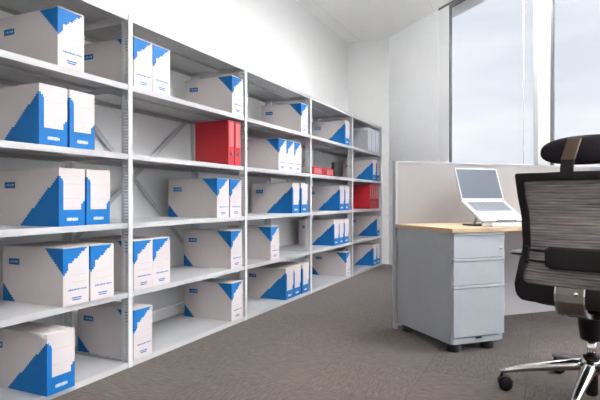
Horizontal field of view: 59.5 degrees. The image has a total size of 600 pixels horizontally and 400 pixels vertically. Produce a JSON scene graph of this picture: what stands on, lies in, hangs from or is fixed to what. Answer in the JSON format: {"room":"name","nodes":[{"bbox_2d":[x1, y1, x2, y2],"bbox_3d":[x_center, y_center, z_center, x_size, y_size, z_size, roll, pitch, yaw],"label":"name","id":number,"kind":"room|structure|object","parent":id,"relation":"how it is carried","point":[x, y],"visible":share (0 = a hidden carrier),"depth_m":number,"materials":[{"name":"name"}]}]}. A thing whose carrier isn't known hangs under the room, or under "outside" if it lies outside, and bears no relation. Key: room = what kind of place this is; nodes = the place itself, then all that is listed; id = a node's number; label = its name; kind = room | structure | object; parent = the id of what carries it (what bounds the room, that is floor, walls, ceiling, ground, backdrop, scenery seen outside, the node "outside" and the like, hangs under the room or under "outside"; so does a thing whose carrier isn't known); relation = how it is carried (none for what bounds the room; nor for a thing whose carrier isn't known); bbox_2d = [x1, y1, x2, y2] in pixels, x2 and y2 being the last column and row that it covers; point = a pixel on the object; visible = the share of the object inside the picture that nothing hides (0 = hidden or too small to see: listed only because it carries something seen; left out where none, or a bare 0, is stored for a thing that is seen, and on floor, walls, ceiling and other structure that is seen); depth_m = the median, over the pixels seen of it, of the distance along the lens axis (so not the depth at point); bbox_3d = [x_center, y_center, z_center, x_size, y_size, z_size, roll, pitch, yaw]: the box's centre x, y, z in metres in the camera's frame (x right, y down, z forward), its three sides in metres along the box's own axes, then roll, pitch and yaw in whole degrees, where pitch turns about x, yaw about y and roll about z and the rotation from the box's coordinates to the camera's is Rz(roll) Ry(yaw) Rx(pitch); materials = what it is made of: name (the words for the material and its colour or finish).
{"room":"back office","nodes":[
{"label":"back office","id":0,"kind":"room"},
{"bbox_2d":[0,0,347,332],"bbox_3d":[-1.643,-0.680,2.771,0.150,3.200,11.150,0,0,25],"label":"wall","id":1,"kind":"structure","parent":0,"point":[281,41],"depth_m":4.49,"materials":[{"name":"paint"}]},
{"bbox_2d":[75,287,243,346],"bbox_3d":[-1.568,0.868,2.737,0.015,0.105,10.850,0,0,25],"label":"baseboard","id":2,"kind":"structure","parent":1,"relation":"attached to","point":[173,310],"depth_m":3.94,"materials":[{"name":"paint"}]},
{"bbox_2d":[51,264,599,399],"bbox_3d":[2.210,0.980,0.933,9.088,0.120,11.450,0,0,25],"label":"floor","id":3,"kind":"structure","parent":0,"point":[338,341],"depth_m":2.99,"materials":[{"name":"carpet"}]},
{"bbox_2d":[0,0,381,399],"bbox_3d":[-0.383,-0.043,4.652,0.512,1.925,6.184,0,0,25],"label":"shelving rack","id":4,"kind":"object","parent":3,"relation":"on","point":[102,22],"visible":0.66,"depth_m":3.30,"materials":[{"name":"metal"}]},
{"bbox_2d":[0,82,66,146],"bbox_3d":[-1.328,-0.385,2.513,0.420,0.276,0.154,0,0,25],"label":"box","id":5,"kind":"object","parent":4,"relation":"on","point":[36,113],"visible":0.94,"depth_m":2.41,"materials":[{"name":"white cardboard"}]},
{"bbox_2d":[0,321,74,396],"bbox_3d":[-1.295,0.751,2.519,0.420,0.276,0.154,0,0,25],"label":"box","id":6,"kind":"object","parent":4,"relation":"on","point":[36,358],"visible":0.9,"depth_m":2.43,"materials":[{"name":"white cardboard"}]},
{"bbox_2d":[0,6,83,71],"bbox_3d":[-1.286,-0.762,2.603,0.420,0.276,0.154,0,0,25],"label":"box","id":7,"kind":"object","parent":4,"relation":"on","point":[54,35],"visible":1,"depth_m":2.51,"materials":[{"name":"white cardboard"}]},
{"bbox_2d":[0,168,84,226],"bbox_3d":[-1.285,-0.009,2.610,0.420,0.276,0.154,0,0,25],"label":"box","id":8,"kind":"object","parent":4,"relation":"on","point":[54,197],"visible":1,"depth_m":2.53,"materials":[{"name":"white cardboard"}]},
{"bbox_2d":[3,243,88,306],"bbox_3d":[-1.264,0.368,2.610,0.420,0.276,0.154,0,0,25],"label":"box","id":9,"kind":"object","parent":4,"relation":"on","point":[57,275],"visible":1,"depth_m":2.53,"materials":[{"name":"white cardboard"}]},
{"bbox_2d":[35,241,113,300],"bbox_3d":[-1.196,0.368,2.760,0.420,0.276,0.154,0,0,25],"label":"box","id":10,"kind":"object","parent":4,"relation":"on","point":[101,255],"visible":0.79,"depth_m":2.67,"materials":[{"name":"white cardboard"}]},
{"bbox_2d":[67,89,94,149],"bbox_3d":[-1.257,-0.385,2.663,0.420,0.276,0.154,0,0,25],"label":"box","id":11,"kind":"object","parent":4,"relation":"on","point":[80,105],"visible":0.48,"depth_m":2.56,"materials":[{"name":"white cardboard"}]},
{"bbox_2d":[85,169,109,224],"bbox_3d":[-1.215,-0.009,2.759,0.420,0.276,0.154,0,0,25],"label":"box","id":12,"kind":"object","parent":4,"relation":"on","point":[97,182],"visible":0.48,"depth_m":2.66,"materials":[{"name":"white cardboard"}]},
{"bbox_2d":[78,301,151,359],"bbox_3d":[-1.077,0.751,3.056,0.420,0.276,0.154,0,0,25],"label":"box","id":13,"kind":"object","parent":4,"relation":"on","point":[99,326],"visible":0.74,"depth_m":2.99,"materials":[{"name":"white cardboard"}]},
{"bbox_2d":[78,237,152,290],"bbox_3d":[-1.076,0.368,3.056,0.420,0.276,0.154,0,0,25],"label":"box","id":14,"kind":"object","parent":4,"relation":"on","point":[142,247],"visible":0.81,"depth_m":2.95,"materials":[{"name":"white cardboard"}]},
{"bbox_2d":[84,36,151,90],"bbox_3d":[-1.077,-0.762,3.057,0.420,0.276,0.154,0,0,25],"label":"box","id":15,"kind":"object","parent":4,"relation":"on","point":[103,59],"visible":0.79,"depth_m":2.98,"materials":[{"name":"white cardboard"}]},
{"bbox_2d":[102,235,169,285],"bbox_3d":[-1.012,0.368,3.199,0.420,0.276,0.154,0,0,25],"label":"box","id":16,"kind":"object","parent":4,"relation":"on","point":[161,245],"visible":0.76,"depth_m":3.12,"materials":[{"name":"white cardboard"}]},
{"bbox_2d":[152,44,169,95],"bbox_3d":[-1.010,-0.762,3.198,0.420,0.276,0.154,0,0,25],"label":"box","id":17,"kind":"object","parent":4,"relation":"on","point":[160,55],"visible":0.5,"depth_m":3.10,"materials":[{"name":"white cardboard"}]},
{"bbox_2d":[168,178,228,217],"bbox_3d":[-0.735,-0.009,3.798,0.420,0.276,0.154,0,0,25],"label":"box","id":18,"kind":"object","parent":4,"relation":"on","point":[194,197],"visible":1,"depth_m":3.72,"materials":[{"name":"white cardboard"}]},
{"bbox_2d":[184,229,241,268],"bbox_3d":[-0.659,0.368,3.963,0.420,0.276,0.154,0,0,25],"label":"box","id":19,"kind":"object","parent":4,"relation":"on","point":[212,248],"visible":1,"depth_m":3.89,"materials":[{"name":"white cardboard"}]},
{"bbox_2d":[185,278,242,321],"bbox_3d":[-0.654,0.751,3.969,0.420,0.276,0.154,0,0,25],"label":"box","id":20,"kind":"object","parent":4,"relation":"on","point":[211,298],"visible":0.83,"depth_m":3.90,"materials":[{"name":"white cardboard"}]},
{"bbox_2d":[185,75,242,115],"bbox_3d":[-0.653,-0.762,3.971,0.420,0.276,0.154,0,0,25],"label":"box","id":21,"kind":"object","parent":4,"relation":"on","point":[224,93],"visible":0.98,"depth_m":3.88,"materials":[{"name":"white cardboard"}]},
{"bbox_2d":[195,120,233,164],"bbox_3d":[-0.631,-0.409,3.893,0.294,0.325,0.080,0,0,25],"label":"binder","id":22,"kind":"object","parent":4,"relation":"on","point":[214,140],"visible":0.96,"depth_m":3.85,"materials":[{"name":"paper"}]},
{"bbox_2d":[229,179,240,216],"bbox_3d":[-0.662,-0.009,3.954,0.420,0.276,0.154,0,0,25],"label":"box","id":23,"kind":"object","parent":4,"relation":"on","point":[234,184],"visible":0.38,"depth_m":3.85,"materials":[{"name":"white cardboard"}]},
{"bbox_2d":[234,122,240,165],"bbox_3d":[-0.594,-0.409,3.974,0.294,0.325,0.080,0,0,25],"label":"binder","id":24,"kind":"object","parent":4,"relation":"on","point":[237,126],"visible":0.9,"depth_m":3.91,"materials":[{"name":"red plastic"}]},
{"bbox_2d":[228,225,278,259],"bbox_3d":[-0.401,0.368,4.516,0.420,0.276,0.154,0,0,25],"label":"box","id":25,"kind":"object","parent":4,"relation":"on","point":[262,241],"visible":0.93,"depth_m":4.41,"materials":[{"name":"white cardboard"}]},
{"bbox_2d":[241,138,285,170],"bbox_3d":[-0.343,-0.385,4.646,0.420,0.276,0.154,0,0,25],"label":"box","id":26,"kind":"object","parent":4,"relation":"on","point":[268,153],"visible":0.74,"depth_m":4.55,"materials":[{"name":"white cardboard"}]},
{"bbox_2d":[247,265,292,299],"bbox_3d":[-0.282,0.751,4.770,0.420,0.276,0.154,0,0,25],"label":"box","id":27,"kind":"object","parent":4,"relation":"on","point":[265,281],"visible":0.81,"depth_m":4.69,"materials":[{"name":"white cardboard"}]},
{"bbox_2d":[252,183,298,212],"bbox_3d":[-0.228,-0.009,4.892,0.420,0.276,0.154,0,0,25],"label":"box","id":28,"kind":"object","parent":4,"relation":"on","point":[266,197],"visible":1,"depth_m":4.82,"materials":[{"name":"white cardboard"}]},
{"bbox_2d":[268,263,300,296],"bbox_3d":[-0.216,0.751,4.919,0.420,0.276,0.154,0,0,25],"label":"box","id":29,"kind":"object","parent":4,"relation":"on","point":[296,268],"visible":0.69,"depth_m":4.83,"materials":[{"name":"white cardboard"}]},
{"bbox_2d":[262,103,307,133],"bbox_3d":[-0.148,-0.762,5.062,0.420,0.276,0.154,0,0,25],"label":"box","id":30,"kind":"object","parent":4,"relation":"on","point":[293,116],"visible":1,"depth_m":4.97,"materials":[{"name":"white cardboard"}]},
{"bbox_2d":[286,140,293,171],"bbox_3d":[-0.276,-0.385,4.787,0.420,0.276,0.154,0,0,25],"label":"box","id":31,"kind":"object","parent":4,"relation":"on","point":[289,144],"visible":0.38,"depth_m":4.68,"materials":[{"name":"white cardboard"}]},
{"bbox_2d":[276,261,308,293],"bbox_3d":[-0.138,0.751,5.081,0.420,0.276,0.154,0,0,25],"label":"box","id":32,"kind":"object","parent":4,"relation":"on","point":[304,265],"visible":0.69,"depth_m":4.99,"materials":[{"name":"white cardboard"}]},
{"bbox_2d":[294,142,300,172],"bbox_3d":[-0.211,-0.385,4.930,0.420,0.276,0.154,0,0,25],"label":"box","id":33,"kind":"object","parent":4,"relation":"on","point":[297,146],"visible":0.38,"depth_m":4.84,"materials":[{"name":"white cardboard"}]},
{"bbox_2d":[299,183,307,212],"bbox_3d":[-0.149,-0.009,5.061,0.420,0.276,0.154,0,0,25],"label":"box","id":34,"kind":"object","parent":4,"relation":"on","point":[303,188],"visible":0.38,"depth_m":4.96,"materials":[{"name":"white cardboard"}]},
{"bbox_2d":[301,166,321,174],"bbox_3d":[0.024,-0.287,5.344,0.294,0.080,0.325,0,0,25],"label":"binder","id":35,"kind":"object","parent":4,"relation":"on","point":[315,170],"visible":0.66,"depth_m":5.28,"materials":[{"name":"red plastic"}]},
{"bbox_2d":[299,219,338,245],"bbox_3d":[0.208,0.368,5.831,0.420,0.276,0.154,0,0,25],"label":"box","id":36,"kind":"object","parent":4,"relation":"on","point":[324,232],"visible":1,"depth_m":5.74,"materials":[{"name":"white cardboard"}]},
{"bbox_2d":[308,186,343,210],"bbox_3d":[0.281,-0.009,5.989,0.420,0.276,0.154,0,0,25],"label":"box","id":37,"kind":"object","parent":4,"relation":"on","point":[326,198],"visible":0.76,"depth_m":5.90,"materials":[{"name":"white cardboard"}]},
{"bbox_2d":[322,168,332,175],"bbox_3d":[0.167,-0.287,5.653,0.294,0.080,0.325,0,0,25],"label":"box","id":38,"kind":"object","parent":4,"relation":"on","point":[325,171],"visible":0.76,"depth_m":5.58,"materials":[{"name":"red cardboard"}]},
{"bbox_2d":[316,219,343,244],"bbox_3d":[0.273,0.368,5.973,0.420,0.276,0.154,0,0,25],"label":"box","id":39,"kind":"object","parent":4,"relation":"on","point":[341,221],"visible":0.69,"depth_m":5.89,"materials":[{"name":"white cardboard"}]},
{"bbox_2d":[312,120,348,144],"bbox_3d":[0.354,-0.762,6.147,0.420,0.276,0.154,0,0,25],"label":"box","id":40,"kind":"object","parent":4,"relation":"on","point":[337,131],"visible":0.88,"depth_m":6.06,"materials":[{"name":"white cardboard"}]},
{"bbox_2d":[312,250,349,276],"bbox_3d":[0.368,0.751,6.177,0.420,0.276,0.154,0,0,25],"label":"box","id":41,"kind":"object","parent":4,"relation":"on","point":[331,263],"visible":0.83,"depth_m":6.10,"materials":[{"name":"white cardboard"}]},
{"bbox_2d":[314,218,348,242],"bbox_3d":[0.344,0.368,6.125,0.420,0.276,0.154,0,0,25],"label":"box","id":42,"kind":"object","parent":4,"relation":"on","point":[346,221],"visible":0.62,"depth_m":6.04,"materials":[{"name":"white cardboard"}]},
{"bbox_2d":[331,162,334,175],"bbox_3d":[0.369,-0.332,5.951,0.040,0.170,0.170,0,0,25],"label":"bookend","id":43,"kind":"object","parent":4,"relation":"on","point":[332,163],"visible":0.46,"depth_m":5.96,"materials":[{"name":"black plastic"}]},
{"bbox_2d":[344,186,348,209],"bbox_3d":[0.351,-0.009,6.146,0.420,0.276,0.154,0,0,25],"label":"box","id":44,"kind":"object","parent":4,"relation":"on","point":[346,188],"visible":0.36,"depth_m":6.04,"materials":[{"name":"white cardboard"}]},
{"bbox_2d":[343,160,375,180],"bbox_3d":[0.805,-0.385,7.126,0.420,0.276,0.154,0,0,25],"label":"box","id":45,"kind":"object","parent":4,"relation":"on","point":[362,169],"visible":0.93,"depth_m":7.04,"materials":[{"name":"white cardboard"}]},
{"bbox_2d":[343,244,376,265],"bbox_3d":[0.815,0.751,7.142,0.420,0.276,0.154,0,0,25],"label":"box","id":46,"kind":"object","parent":4,"relation":"on","point":[363,254],"visible":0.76,"depth_m":7.05,"materials":[{"name":"white cardboard"}]},
{"bbox_2d":[349,184,370,208],"bbox_3d":[0.799,-0.033,6.982,0.294,0.325,0.080,0,0,25],"label":"binder","id":47,"kind":"object","parent":4,"relation":"on","point":[361,192],"visible":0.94,"depth_m":6.93,"materials":[{"name":"red plastic"}]},
{"bbox_2d":[349,127,371,150],"bbox_3d":[0.750,-0.777,6.964,0.363,0.307,0.167,0,0,25],"label":"box","id":48,"kind":"object","parent":4,"relation":"on","point":[361,136],"visible":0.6,"depth_m":6.86,"materials":[{"name":"grey cardboard"}]},
{"bbox_2d":[347,215,379,235],"bbox_3d":[0.882,0.368,7.291,0.420,0.276,0.154,0,0,25],"label":"box","id":49,"kind":"object","parent":4,"relation":"on","point":[363,225],"visible":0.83,"depth_m":7.21,"materials":[{"name":"white cardboard"}]},
{"bbox_2d":[356,243,379,263],"bbox_3d":[0.884,0.751,7.291,0.420,0.276,0.154,0,0,25],"label":"box","id":50,"kind":"object","parent":4,"relation":"on","point":[377,244],"visible":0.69,"depth_m":7.23,"materials":[{"name":"white cardboard"}]},
{"bbox_2d":[371,184,372,208],"bbox_3d":[0.835,-0.033,7.061,0.294,0.325,0.080,0,0,25],"label":"binder","id":51,"kind":"object","parent":4,"relation":"on","point":[371,184],"visible":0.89,"depth_m":6.98,"materials":[{"name":"red plastic"}]},
{"bbox_2d":[371,129,374,152],"bbox_3d":[0.823,-0.777,7.121,0.363,0.307,0.167,0,0,25],"label":"box","id":52,"kind":"object","parent":4,"relation":"on","point":[372,131],"visible":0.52,"depth_m":7.04,"materials":[{"name":"grey cardboard"}]},
{"bbox_2d":[373,184,374,208],"bbox_3d":[0.871,-0.033,7.139,0.294,0.325,0.080,0,0,25],"label":"binder","id":53,"kind":"object","parent":4,"relation":"on","point":[373,184],"visible":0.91,"depth_m":7.04,"materials":[{"name":"red plastic"}]},
{"bbox_2d":[375,185,376,208],"bbox_3d":[0.908,-0.033,7.218,0.294,0.325,0.080,0,0,25],"label":"binder","id":54,"kind":"object","parent":4,"relation":"on","point":[375,185],"visible":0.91,"depth_m":7.13,"materials":[{"name":"red plastic"}]},
{"bbox_2d":[375,130,378,153],"bbox_3d":[0.895,-0.777,7.278,0.363,0.307,0.167,0,0,25],"label":"box","id":55,"kind":"object","parent":4,"relation":"on","point":[376,132],"visible":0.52,"depth_m":7.17,"materials":[{"name":"grey cardboard"}]},
{"bbox_2d":[376,160,379,180],"bbox_3d":[0.879,-0.385,7.279,0.420,0.276,0.154,0,0,25],"label":"box","id":56,"kind":"object","parent":4,"relation":"on","point":[377,162],"visible":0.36,"depth_m":7.17,"materials":[{"name":"white cardboard"}]},
{"bbox_2d":[377,185,378,207],"bbox_3d":[0.944,-0.033,7.296,0.294,0.325,0.080,0,0,25],"label":"binder","id":57,"kind":"object","parent":4,"relation":"on","point":[377,185],"visible":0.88,"depth_m":7.24,"materials":[{"name":"red plastic"}]},
{"bbox_2d":[398,228,504,352],"bbox_3d":[0.977,0.560,3.468,0.385,0.720,0.638,0,0,-20],"label":"drawer pedestal","id":58,"kind":"object","parent":3,"relation":"on","point":[451,285],"visible":1,"depth_m":3.21,"materials":[{"name":"silver metal"}]},
{"bbox_2d":[395,222,522,238],"bbox_3d":[1.635,0.547,3.712,1.812,0.745,0.654,0,0,-20],"label":"desk","id":59,"kind":"object","parent":3,"relation":"on","point":[510,232],"visible":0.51,"depth_m":3.34,"materials":[{"name":"brown wood"}]},
{"bbox_2d":[463,217,515,225],"bbox_3d":[1.285,0.104,3.465,0.350,0.142,0.226,0,0,-20],"label":"laptop stand","id":60,"kind":"object","parent":59,"relation":"on","point":[474,223],"visible":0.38,"depth_m":3.42,"materials":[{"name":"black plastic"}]},
{"bbox_2d":[454,168,521,222],"bbox_3d":[1.267,-0.029,3.514,0.352,0.365,0.292,0,0,-20],"label":"laptop","id":61,"kind":"object","parent":60,"relation":"on","point":[480,191],"visible":0.98,"depth_m":3.56,"materials":[{"name":"grey metal"}]},
{"bbox_2d":[482,222,521,226],"bbox_3d":[1.354,0.162,3.327,0.420,0.026,0.095,0,0,-20],"label":"keyboard","id":62,"kind":"object","parent":59,"relation":"on","point":[496,224],"visible":0.64,"depth_m":3.26,"materials":[{"name":"grey plastic"}]},
{"bbox_2d":[393,161,599,328],"bbox_3d":[1.810,0.325,4.149,2.436,1.190,0.041,0,0,-20],"label":"screen","id":63,"kind":"object","parent":3,"relation":"on","point":[423,192],"visible":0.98,"depth_m":3.85,"materials":[{"name":"fabric"}]},
{"bbox_2d":[497,134,599,399],"bbox_3d":[1.318,0.323,2.378,0.809,1.194,0.780,0,0,42],"label":"office chair","id":64,"kind":"object","parent":3,"relation":"on","point":[559,263],"visible":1,"depth_m":2.25,"materials":[{"name":"black fabric"}]},
{"bbox_2d":[348,37,388,263],"bbox_3d":[1.012,-0.680,7.603,0.610,3.200,0.150,0,0,25],"label":"wall","id":65,"kind":"structure","parent":0,"point":[368,60],"depth_m":7.50,"materials":[{"name":"paint"}]},
{"bbox_2d":[382,256,387,263],"bbox_3d":[0.975,0.868,7.529,0.575,0.105,0.015,0,0,25],"label":"baseboard","id":66,"kind":"structure","parent":65,"relation":"attached to","point":[384,259],"depth_m":7.42,"materials":[{"name":"paint"}]},
{"bbox_2d":[295,0,485,42],"bbox_3d":[2.210,-2.355,0.933,9.088,0.150,11.450,0,0,25],"label":"ceiling","id":67,"kind":"structure","parent":0,"point":[352,20],"depth_m":6.42,"materials":[{"name":"white paint"}]},
{"bbox_2d":[438,0,456,10],"bbox_3d":[3.240,-2.269,1.990,0.012,0.022,9.164,0,0,-20],"label":"trim","id":68,"kind":"structure","parent":67,"relation":"attached to","point":[452,1],"depth_m":6.13,"materials":[{"name":"grey metal"}]},
{"bbox_2d":[389,5,448,264],"bbox_3d":[1.571,-0.680,6.785,0.160,3.200,1.385,0,0,-20],"label":"wall","id":69,"kind":"structure","parent":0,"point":[414,50],"depth_m":6.69,"materials":[{"name":"white paint"}]},
{"bbox_2d":[449,0,549,164],"bbox_3d":[2.006,-0.680,5.415,0.035,3.200,1.485,0,0,-20],"label":"window","id":70,"kind":"structure","parent":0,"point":[535,2],"depth_m":4.84,"materials":[{"name":"white metal"}]},
{"bbox_2d":[550,0,554,164],"bbox_3d":[2.500,-0.680,4.071,0.031,3.200,1.380,0,0,-20],"label":"window","id":71,"kind":"structure","parent":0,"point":[552,2],"depth_m":4.69,"materials":[{"name":"white metal"}]},
{"bbox_2d":[583,353,599,396],"bbox_3d":[1.335,0.806,2.404,0.072,0.183,0.072,0,0,42],"label":"chair base","id":72,"kind":"object","parent":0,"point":[592,390],"depth_m":2.38,"materials":[{"name":"silver metal"}]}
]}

